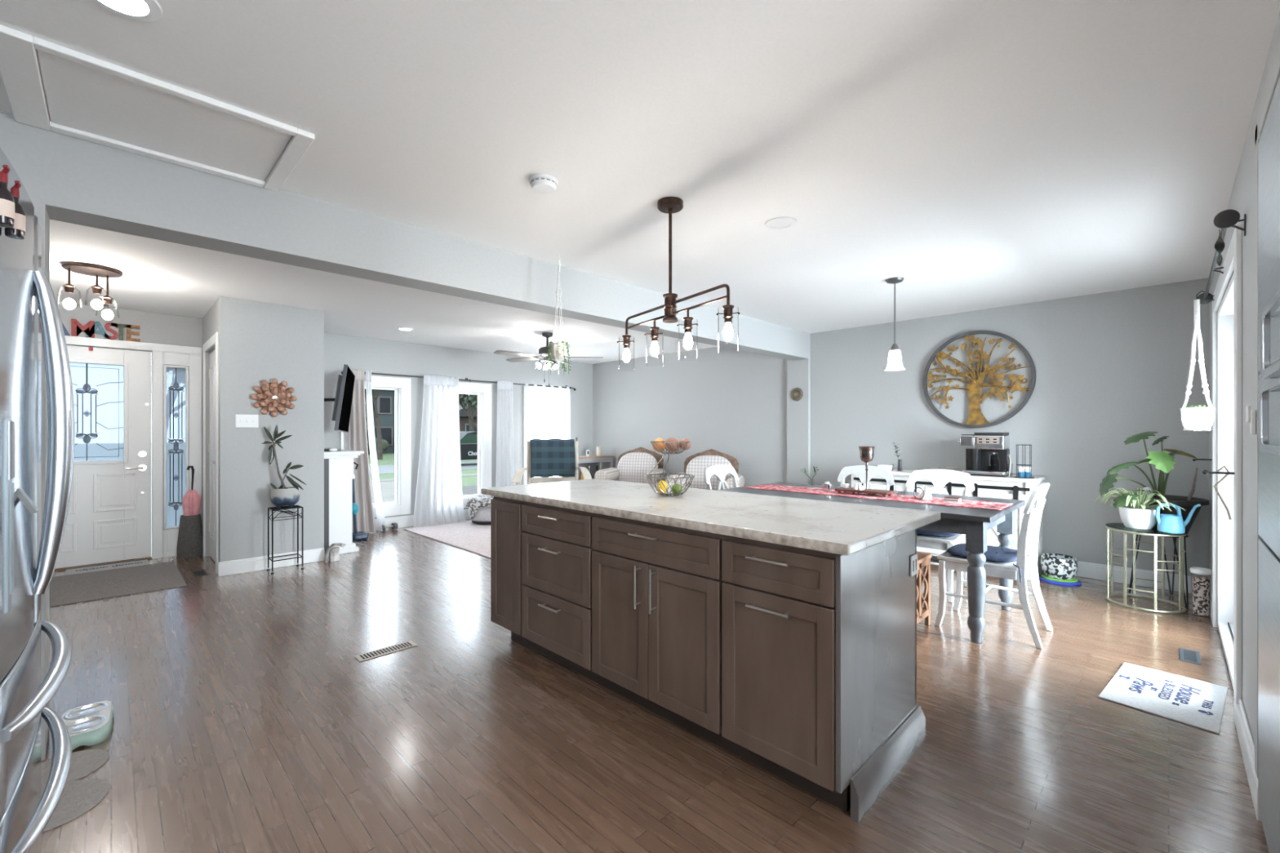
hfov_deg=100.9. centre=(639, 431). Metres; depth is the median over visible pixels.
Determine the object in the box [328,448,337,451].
dock
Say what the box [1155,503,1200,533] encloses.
watering can
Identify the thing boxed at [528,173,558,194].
smoke detector
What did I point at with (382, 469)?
street
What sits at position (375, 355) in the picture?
wall
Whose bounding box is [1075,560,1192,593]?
baseboard
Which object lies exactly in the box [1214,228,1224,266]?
metal ornament
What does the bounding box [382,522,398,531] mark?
dumbbell
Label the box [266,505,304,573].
wire plant stand
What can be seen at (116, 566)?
threshold
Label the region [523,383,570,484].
curtain
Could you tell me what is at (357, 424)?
curtain
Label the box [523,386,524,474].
window
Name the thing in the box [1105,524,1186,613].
side table
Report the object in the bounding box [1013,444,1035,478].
pod carousel
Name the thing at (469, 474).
sidewalk
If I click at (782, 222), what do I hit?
recessed light
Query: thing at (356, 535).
stick vacuum
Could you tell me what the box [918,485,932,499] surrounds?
napkin
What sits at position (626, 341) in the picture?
shade
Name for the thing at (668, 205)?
chandelier
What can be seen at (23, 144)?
wall
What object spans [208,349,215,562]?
door
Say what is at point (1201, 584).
jar
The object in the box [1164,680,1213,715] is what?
print
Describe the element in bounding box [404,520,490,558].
area rug
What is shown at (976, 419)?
wall art
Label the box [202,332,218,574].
trim
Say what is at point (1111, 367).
wall
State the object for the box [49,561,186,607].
mat
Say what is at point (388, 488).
driveway
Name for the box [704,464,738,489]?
dining chair
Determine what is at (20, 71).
trim
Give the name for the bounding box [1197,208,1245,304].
curtain rod
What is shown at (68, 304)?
shade
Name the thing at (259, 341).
wall
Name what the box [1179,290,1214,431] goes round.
hanging planter
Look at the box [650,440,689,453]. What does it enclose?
basket
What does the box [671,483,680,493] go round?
lime
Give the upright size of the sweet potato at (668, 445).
0.084 m
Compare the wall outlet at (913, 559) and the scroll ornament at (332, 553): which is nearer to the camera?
the wall outlet at (913, 559)
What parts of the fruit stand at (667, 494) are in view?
stem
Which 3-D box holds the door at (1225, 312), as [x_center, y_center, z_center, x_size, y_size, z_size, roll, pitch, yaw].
[3.216,0.240,2.795,1.536,2.016,0.154,0,0,-45]
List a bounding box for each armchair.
[511,441,591,484]
[594,447,666,484]
[665,448,745,490]
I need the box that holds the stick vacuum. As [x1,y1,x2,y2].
[351,462,368,540]
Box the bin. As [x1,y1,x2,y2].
[176,513,202,558]
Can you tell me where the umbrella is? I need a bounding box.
[182,466,201,515]
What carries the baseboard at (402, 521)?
attached to the wall at (375, 355)
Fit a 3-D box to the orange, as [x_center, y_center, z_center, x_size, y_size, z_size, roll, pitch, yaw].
[0.105,0.073,2.869,0.075,0.081,0.074,0,0,-45]
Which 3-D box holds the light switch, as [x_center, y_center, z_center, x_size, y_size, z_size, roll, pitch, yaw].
[-3.516,-0.095,4.732,0.166,0.116,0.014,0,0,-45]
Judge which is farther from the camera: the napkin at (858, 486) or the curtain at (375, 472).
the curtain at (375, 472)
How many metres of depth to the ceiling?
2.17 m
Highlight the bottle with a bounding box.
[897,459,902,471]
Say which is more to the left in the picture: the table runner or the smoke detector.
the smoke detector
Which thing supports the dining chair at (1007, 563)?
on the floor
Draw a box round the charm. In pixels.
[88,337,93,351]
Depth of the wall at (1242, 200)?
2.06 m
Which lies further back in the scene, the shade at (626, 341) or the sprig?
the sprig
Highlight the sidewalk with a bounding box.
[370,473,477,482]
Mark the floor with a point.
(246, 719)
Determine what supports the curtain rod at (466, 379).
attached to the wall at (375, 355)
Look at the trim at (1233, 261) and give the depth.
2.26 m
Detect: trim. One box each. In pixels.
[0,24,315,191]
[54,555,152,571]
[64,335,201,559]
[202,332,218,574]
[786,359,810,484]
[1212,223,1242,725]
[1254,40,1279,778]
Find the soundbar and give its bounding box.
[324,448,341,451]
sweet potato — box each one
[665,437,679,453]
[679,438,691,450]
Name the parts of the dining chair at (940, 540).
leg, crest rail, seat rail, seat, leg, leg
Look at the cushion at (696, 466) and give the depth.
6.79 m
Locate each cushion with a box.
[617,452,657,483]
[685,455,732,490]
[916,528,957,537]
[946,543,1028,582]
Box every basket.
[645,473,694,496]
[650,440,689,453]
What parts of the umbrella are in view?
handle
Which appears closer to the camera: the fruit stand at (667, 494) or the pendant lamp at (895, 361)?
the fruit stand at (667, 494)
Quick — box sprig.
[892,442,902,471]
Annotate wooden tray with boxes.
[835,487,893,497]
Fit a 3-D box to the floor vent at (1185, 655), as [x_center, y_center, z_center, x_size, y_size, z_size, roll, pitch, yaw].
[3.083,1.257,2.963,0.230,0.004,0.080,0,0,-45]
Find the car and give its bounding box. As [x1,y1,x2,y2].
[459,431,477,460]
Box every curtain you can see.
[349,368,375,533]
[365,369,386,531]
[413,374,466,527]
[495,380,515,487]
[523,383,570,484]
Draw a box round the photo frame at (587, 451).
[586,449,589,456]
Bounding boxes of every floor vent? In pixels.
[190,569,207,577]
[354,640,417,662]
[1179,648,1201,664]
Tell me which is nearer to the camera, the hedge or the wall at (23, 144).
the wall at (23, 144)
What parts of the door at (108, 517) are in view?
bevelled glass, pane, handle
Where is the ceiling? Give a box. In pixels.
[0,0,1279,364]
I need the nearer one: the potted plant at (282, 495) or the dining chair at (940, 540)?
the dining chair at (940, 540)
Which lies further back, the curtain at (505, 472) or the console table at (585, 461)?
the console table at (585, 461)
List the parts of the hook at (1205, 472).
arm, cord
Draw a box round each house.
[364,388,395,453]
[458,394,477,431]
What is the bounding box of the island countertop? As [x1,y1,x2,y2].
[480,478,940,555]
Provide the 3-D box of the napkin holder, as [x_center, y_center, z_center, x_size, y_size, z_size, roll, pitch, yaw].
[1.980,0.439,3.755,0.005,0.086,0.074,0,0,-45]
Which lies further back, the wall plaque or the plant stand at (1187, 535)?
the wall plaque
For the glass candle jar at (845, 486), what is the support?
on the wooden tray
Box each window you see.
[163,364,188,529]
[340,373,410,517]
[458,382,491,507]
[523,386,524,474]
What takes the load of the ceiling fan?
hanging from the ceiling
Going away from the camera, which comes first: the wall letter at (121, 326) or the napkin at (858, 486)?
the napkin at (858, 486)
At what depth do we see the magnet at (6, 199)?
0.92 m
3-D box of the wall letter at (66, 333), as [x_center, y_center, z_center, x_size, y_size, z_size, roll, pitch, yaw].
[-5.270,-0.955,4.782,0.162,0.160,0.016,0,0,-45]
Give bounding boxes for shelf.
[324,449,364,458]
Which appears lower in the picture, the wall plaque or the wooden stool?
the wooden stool
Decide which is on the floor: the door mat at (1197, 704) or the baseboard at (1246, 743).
the door mat at (1197, 704)
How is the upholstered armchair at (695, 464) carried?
on the floor
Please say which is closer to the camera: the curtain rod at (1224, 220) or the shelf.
the curtain rod at (1224, 220)
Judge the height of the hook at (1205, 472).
0.235 m
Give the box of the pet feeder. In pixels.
[61,700,114,750]
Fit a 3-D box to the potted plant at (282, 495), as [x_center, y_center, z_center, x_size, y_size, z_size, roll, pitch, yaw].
[-3.261,0.313,4.821,0.419,0.749,0.223,0,0,-22]
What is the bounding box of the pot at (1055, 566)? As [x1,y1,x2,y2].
[1040,553,1078,580]
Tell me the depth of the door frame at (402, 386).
6.93 m
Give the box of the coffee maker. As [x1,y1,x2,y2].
[957,432,1010,477]
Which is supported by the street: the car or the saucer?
the car
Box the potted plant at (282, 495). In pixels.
[262,425,306,507]
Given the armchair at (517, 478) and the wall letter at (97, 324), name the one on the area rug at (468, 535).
the armchair at (517, 478)
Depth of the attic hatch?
1.99 m
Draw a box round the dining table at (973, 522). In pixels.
[716,482,1025,643]
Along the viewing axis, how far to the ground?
22.73 m
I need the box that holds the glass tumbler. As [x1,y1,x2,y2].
[1007,453,1011,476]
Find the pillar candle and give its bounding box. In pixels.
[595,446,601,456]
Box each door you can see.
[55,345,151,568]
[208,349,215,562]
[1217,273,1233,688]
[1257,75,1279,852]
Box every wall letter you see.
[62,322,70,336]
[71,318,94,337]
[85,320,109,339]
[104,322,118,339]
[111,323,130,340]
[126,324,140,342]
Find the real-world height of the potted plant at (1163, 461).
0.770 m
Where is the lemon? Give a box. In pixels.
[657,480,667,493]
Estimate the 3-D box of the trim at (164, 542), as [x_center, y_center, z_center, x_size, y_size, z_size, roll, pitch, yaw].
[-5.153,0.193,4.902,1.685,2.135,0.020,0,0,-45]
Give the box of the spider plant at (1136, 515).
[1095,488,1185,529]
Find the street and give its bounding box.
[368,461,477,474]
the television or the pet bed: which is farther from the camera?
the pet bed
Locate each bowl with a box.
[64,702,108,719]
[65,715,106,733]
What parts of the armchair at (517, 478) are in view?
arm, post, backrest, post, arm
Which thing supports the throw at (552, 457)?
hanging from the armchair at (517, 478)
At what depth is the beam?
2.73 m
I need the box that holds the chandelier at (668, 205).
[617,196,739,362]
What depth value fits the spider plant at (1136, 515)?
3.80 m
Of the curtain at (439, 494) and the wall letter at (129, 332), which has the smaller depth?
the wall letter at (129, 332)
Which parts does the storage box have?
lid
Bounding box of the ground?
[368,453,477,486]
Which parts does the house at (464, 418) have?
pane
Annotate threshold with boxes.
[62,559,150,575]
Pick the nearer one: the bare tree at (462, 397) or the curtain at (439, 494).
the curtain at (439, 494)
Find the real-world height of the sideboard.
0.859 m
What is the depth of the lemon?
2.84 m
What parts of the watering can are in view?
handle, spout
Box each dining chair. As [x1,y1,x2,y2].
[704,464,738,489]
[836,465,893,490]
[906,469,974,602]
[933,483,1053,648]
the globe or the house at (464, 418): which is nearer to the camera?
the globe
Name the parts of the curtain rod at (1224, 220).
rod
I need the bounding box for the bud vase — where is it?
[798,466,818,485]
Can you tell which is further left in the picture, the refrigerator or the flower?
the refrigerator
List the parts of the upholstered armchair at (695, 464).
arm, frame, arm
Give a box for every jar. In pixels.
[843,484,848,488]
[1189,567,1212,616]
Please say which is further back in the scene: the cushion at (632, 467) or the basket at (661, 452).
the cushion at (632, 467)
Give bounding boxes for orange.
[652,437,665,452]
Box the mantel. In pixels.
[324,449,364,555]
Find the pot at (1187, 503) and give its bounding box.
[1118,493,1208,536]
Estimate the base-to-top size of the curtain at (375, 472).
2.008 m
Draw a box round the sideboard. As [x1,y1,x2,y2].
[851,469,1045,580]
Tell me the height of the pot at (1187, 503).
0.272 m
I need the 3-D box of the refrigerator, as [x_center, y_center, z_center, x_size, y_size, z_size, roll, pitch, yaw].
[-1.677,0.369,0.996,0.836,1.779,0.920,0,0,-45]
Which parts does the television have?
wall arm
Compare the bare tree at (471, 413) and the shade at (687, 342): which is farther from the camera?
the bare tree at (471, 413)
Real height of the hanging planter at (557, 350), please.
0.799 m
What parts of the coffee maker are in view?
lid, handle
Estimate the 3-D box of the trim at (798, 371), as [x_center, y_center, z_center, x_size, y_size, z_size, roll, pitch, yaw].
[1.934,0.194,6.445,0.050,2.133,0.280,0,0,-45]
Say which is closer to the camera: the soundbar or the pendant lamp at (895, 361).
the pendant lamp at (895, 361)
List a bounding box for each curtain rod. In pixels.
[341,371,576,391]
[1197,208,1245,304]
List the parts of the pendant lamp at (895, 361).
lamp shade, cord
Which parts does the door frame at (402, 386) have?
sash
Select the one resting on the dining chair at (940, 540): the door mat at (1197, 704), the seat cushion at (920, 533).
the seat cushion at (920, 533)
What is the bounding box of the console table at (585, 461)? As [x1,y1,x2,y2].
[578,455,614,479]
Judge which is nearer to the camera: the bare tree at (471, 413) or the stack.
the stack
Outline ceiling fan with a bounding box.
[493,332,603,386]
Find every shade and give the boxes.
[62,267,76,309]
[90,275,103,309]
[101,275,114,319]
[617,334,634,362]
[644,320,663,356]
[676,309,697,349]
[716,304,739,341]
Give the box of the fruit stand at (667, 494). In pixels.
[645,440,694,496]
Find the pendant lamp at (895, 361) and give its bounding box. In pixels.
[884,276,905,371]
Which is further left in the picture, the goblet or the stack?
the goblet
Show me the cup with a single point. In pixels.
(866, 453)
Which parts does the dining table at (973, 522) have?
leg, leg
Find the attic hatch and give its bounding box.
[36,48,292,181]
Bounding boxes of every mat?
[41,749,109,832]
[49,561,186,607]
[1097,662,1227,733]
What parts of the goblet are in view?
stem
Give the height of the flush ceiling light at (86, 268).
0.353 m
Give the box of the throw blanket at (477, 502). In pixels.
[466,494,493,519]
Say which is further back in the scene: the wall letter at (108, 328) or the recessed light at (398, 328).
the recessed light at (398, 328)
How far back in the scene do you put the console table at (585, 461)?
8.72 m
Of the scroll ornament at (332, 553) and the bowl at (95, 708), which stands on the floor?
the scroll ornament at (332, 553)
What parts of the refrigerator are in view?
dispenser frame, dispenser panel, door, drawer, drawer, handle, door, handle, handle, handle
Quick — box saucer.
[1038,573,1081,585]
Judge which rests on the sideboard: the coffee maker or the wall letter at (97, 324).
the coffee maker
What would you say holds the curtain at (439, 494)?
hanging from the curtain rod at (466, 379)
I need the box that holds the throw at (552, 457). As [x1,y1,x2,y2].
[529,438,575,478]
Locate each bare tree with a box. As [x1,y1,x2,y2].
[364,389,382,459]
[458,394,477,429]
[466,394,476,431]
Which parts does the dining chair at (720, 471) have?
leg, leg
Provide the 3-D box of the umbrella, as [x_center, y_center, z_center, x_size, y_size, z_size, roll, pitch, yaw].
[-4.533,0.788,5.346,0.140,0.884,0.140,0,0,-14]
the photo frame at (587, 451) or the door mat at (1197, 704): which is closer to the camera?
the door mat at (1197, 704)
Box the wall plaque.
[791,387,803,400]
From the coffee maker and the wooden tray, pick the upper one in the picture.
the coffee maker
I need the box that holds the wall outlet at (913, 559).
[910,554,917,576]
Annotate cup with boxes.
[858,446,875,462]
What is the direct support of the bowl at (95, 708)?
on the pet feeder
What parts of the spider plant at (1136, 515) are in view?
pot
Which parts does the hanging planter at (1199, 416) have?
pot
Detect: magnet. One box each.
[0,164,14,227]
[4,180,25,239]
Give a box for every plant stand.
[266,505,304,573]
[1128,530,1188,605]
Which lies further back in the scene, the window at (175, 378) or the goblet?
the window at (175, 378)
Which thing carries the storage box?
on the sideboard
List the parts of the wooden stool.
seat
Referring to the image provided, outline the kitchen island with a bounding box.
[490,496,925,822]
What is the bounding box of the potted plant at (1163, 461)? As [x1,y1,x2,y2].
[1098,431,1208,536]
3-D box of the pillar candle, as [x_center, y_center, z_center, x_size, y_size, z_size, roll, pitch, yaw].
[-0.679,0.320,8.740,0.090,0.158,0.090,0,0,-45]
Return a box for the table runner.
[743,484,1013,510]
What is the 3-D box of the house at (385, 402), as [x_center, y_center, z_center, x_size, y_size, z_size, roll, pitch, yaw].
[-23.971,-2.190,44.618,10.500,7.800,10.000,0,0,-45]
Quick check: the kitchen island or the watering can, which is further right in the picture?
the watering can
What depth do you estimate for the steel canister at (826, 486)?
4.33 m
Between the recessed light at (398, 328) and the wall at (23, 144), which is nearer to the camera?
the wall at (23, 144)
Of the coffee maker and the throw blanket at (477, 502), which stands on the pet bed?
the throw blanket at (477, 502)
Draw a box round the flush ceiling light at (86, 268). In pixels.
[61,262,122,319]
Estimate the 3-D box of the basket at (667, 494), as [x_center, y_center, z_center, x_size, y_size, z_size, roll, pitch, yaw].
[0.163,0.290,2.867,0.268,0.108,0.268,0,0,-45]
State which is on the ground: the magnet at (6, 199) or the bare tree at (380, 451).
the bare tree at (380, 451)
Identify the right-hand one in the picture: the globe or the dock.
the globe
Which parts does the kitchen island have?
panel, handle, handle, handle, drawer, drawer, drawer, door, handle, handle, handle, drawer, door, handle, handle, drawer, door, panel, moulding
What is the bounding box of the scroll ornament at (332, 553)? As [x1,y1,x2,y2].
[324,542,346,562]
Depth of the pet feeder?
2.19 m
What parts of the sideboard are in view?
door, door, rail, door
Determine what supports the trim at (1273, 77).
attached to the wall at (1242, 200)
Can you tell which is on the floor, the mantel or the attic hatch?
the mantel
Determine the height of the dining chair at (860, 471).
0.944 m
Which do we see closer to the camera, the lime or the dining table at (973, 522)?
the lime
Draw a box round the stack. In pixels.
[943,496,961,502]
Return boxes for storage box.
[877,464,893,470]
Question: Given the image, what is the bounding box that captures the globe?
[1142,487,1151,495]
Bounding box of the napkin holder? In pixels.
[913,487,924,499]
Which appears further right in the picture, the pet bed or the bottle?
the bottle
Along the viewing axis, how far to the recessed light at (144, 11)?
1.47 m
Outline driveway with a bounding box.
[370,480,395,503]
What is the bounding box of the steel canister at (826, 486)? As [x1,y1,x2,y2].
[822,481,831,490]
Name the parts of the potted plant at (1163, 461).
stem, stem, stem, stem, stem, stem, stem, stem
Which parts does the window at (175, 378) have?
bevelled glass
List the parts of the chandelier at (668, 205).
rod, arm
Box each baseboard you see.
[217,547,324,577]
[374,508,471,530]
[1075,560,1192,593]
[1209,582,1262,822]
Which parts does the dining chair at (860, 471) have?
leg, leg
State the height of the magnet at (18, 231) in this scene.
0.105 m
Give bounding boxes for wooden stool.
[916,551,931,626]
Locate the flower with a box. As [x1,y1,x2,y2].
[250,377,297,417]
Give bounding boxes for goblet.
[858,446,875,488]
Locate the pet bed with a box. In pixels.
[467,497,490,524]
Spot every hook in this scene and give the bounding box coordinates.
[1192,458,1212,461]
[1202,465,1235,519]
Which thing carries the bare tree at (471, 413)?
on the ground
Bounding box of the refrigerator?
[0,147,75,852]
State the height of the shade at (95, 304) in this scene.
0.259 m
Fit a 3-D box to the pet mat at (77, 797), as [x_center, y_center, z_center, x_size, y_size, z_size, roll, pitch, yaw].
[-2.134,1.256,1.777,0.495,0.006,0.530,0,0,-45]
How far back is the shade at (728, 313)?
2.34 m
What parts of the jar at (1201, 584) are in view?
lid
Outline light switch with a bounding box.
[235,414,258,427]
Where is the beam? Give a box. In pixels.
[44,128,810,359]
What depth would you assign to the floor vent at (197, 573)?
4.68 m
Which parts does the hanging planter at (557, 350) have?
pot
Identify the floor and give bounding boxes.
[41,519,1269,852]
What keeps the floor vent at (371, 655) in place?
in the floor
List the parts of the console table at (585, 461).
leg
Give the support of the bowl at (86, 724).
on the pet feeder
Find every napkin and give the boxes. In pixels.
[853,482,864,489]
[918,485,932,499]
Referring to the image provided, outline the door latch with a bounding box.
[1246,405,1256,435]
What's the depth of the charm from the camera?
4.92 m
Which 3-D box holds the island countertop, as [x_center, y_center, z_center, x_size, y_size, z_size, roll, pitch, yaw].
[0.159,0.363,2.752,0.928,0.036,2.283,0,0,-45]
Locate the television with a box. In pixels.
[324,364,355,432]
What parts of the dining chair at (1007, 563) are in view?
leg, leg, seat, seat rail, leg, crest rail, leg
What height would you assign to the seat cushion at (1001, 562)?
0.135 m
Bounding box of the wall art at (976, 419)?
[922,330,1035,427]
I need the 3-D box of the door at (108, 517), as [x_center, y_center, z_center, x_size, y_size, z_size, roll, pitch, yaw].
[-5.166,0.225,4.922,0.905,2.040,0.124,0,0,-45]
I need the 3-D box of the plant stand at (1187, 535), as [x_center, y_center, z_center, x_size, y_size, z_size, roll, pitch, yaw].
[3.962,1.018,4.045,0.327,0.494,0.326,0,0,-45]
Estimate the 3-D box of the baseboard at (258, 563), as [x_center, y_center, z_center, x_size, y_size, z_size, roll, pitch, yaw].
[-3.372,1.197,4.875,0.815,0.124,0.016,0,0,-45]
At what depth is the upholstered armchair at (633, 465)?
7.70 m
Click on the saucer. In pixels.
(1043, 577)
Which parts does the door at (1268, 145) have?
door, door, door, handle, handle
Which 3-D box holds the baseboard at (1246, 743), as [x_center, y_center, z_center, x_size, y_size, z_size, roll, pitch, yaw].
[3.172,1.192,2.874,3.310,0.134,0.018,0,0,-45]
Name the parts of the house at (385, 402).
pane, pane, pane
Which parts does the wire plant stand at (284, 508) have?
leg, leg, shelf frame, foot frame, leg, leg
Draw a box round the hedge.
[367,437,388,454]
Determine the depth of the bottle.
5.35 m
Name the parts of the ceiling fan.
blade, blade, motor, blade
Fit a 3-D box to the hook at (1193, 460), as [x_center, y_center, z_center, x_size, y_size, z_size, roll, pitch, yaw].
[3.831,0.195,3.594,0.016,0.019,0.103,0,0,-45]
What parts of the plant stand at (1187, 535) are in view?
leg, leg, leg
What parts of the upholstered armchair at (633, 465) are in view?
arm, frame, arm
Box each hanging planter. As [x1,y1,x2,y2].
[546,253,570,374]
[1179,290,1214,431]
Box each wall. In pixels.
[0,111,49,760]
[56,301,592,555]
[202,296,324,562]
[592,277,1208,577]
[1208,10,1279,742]
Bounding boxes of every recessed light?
[91,0,162,22]
[396,327,413,330]
[764,216,796,229]
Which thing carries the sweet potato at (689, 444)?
in the fruit stand at (667, 494)
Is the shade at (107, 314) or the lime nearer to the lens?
the lime
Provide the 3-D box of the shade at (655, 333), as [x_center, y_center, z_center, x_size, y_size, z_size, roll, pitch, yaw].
[0.082,-0.477,2.829,0.103,0.249,0.106,0,0,-45]
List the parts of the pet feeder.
rim plate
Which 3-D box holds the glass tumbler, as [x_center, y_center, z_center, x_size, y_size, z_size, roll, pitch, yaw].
[3.216,0.297,4.605,0.056,0.204,0.055,0,0,-45]

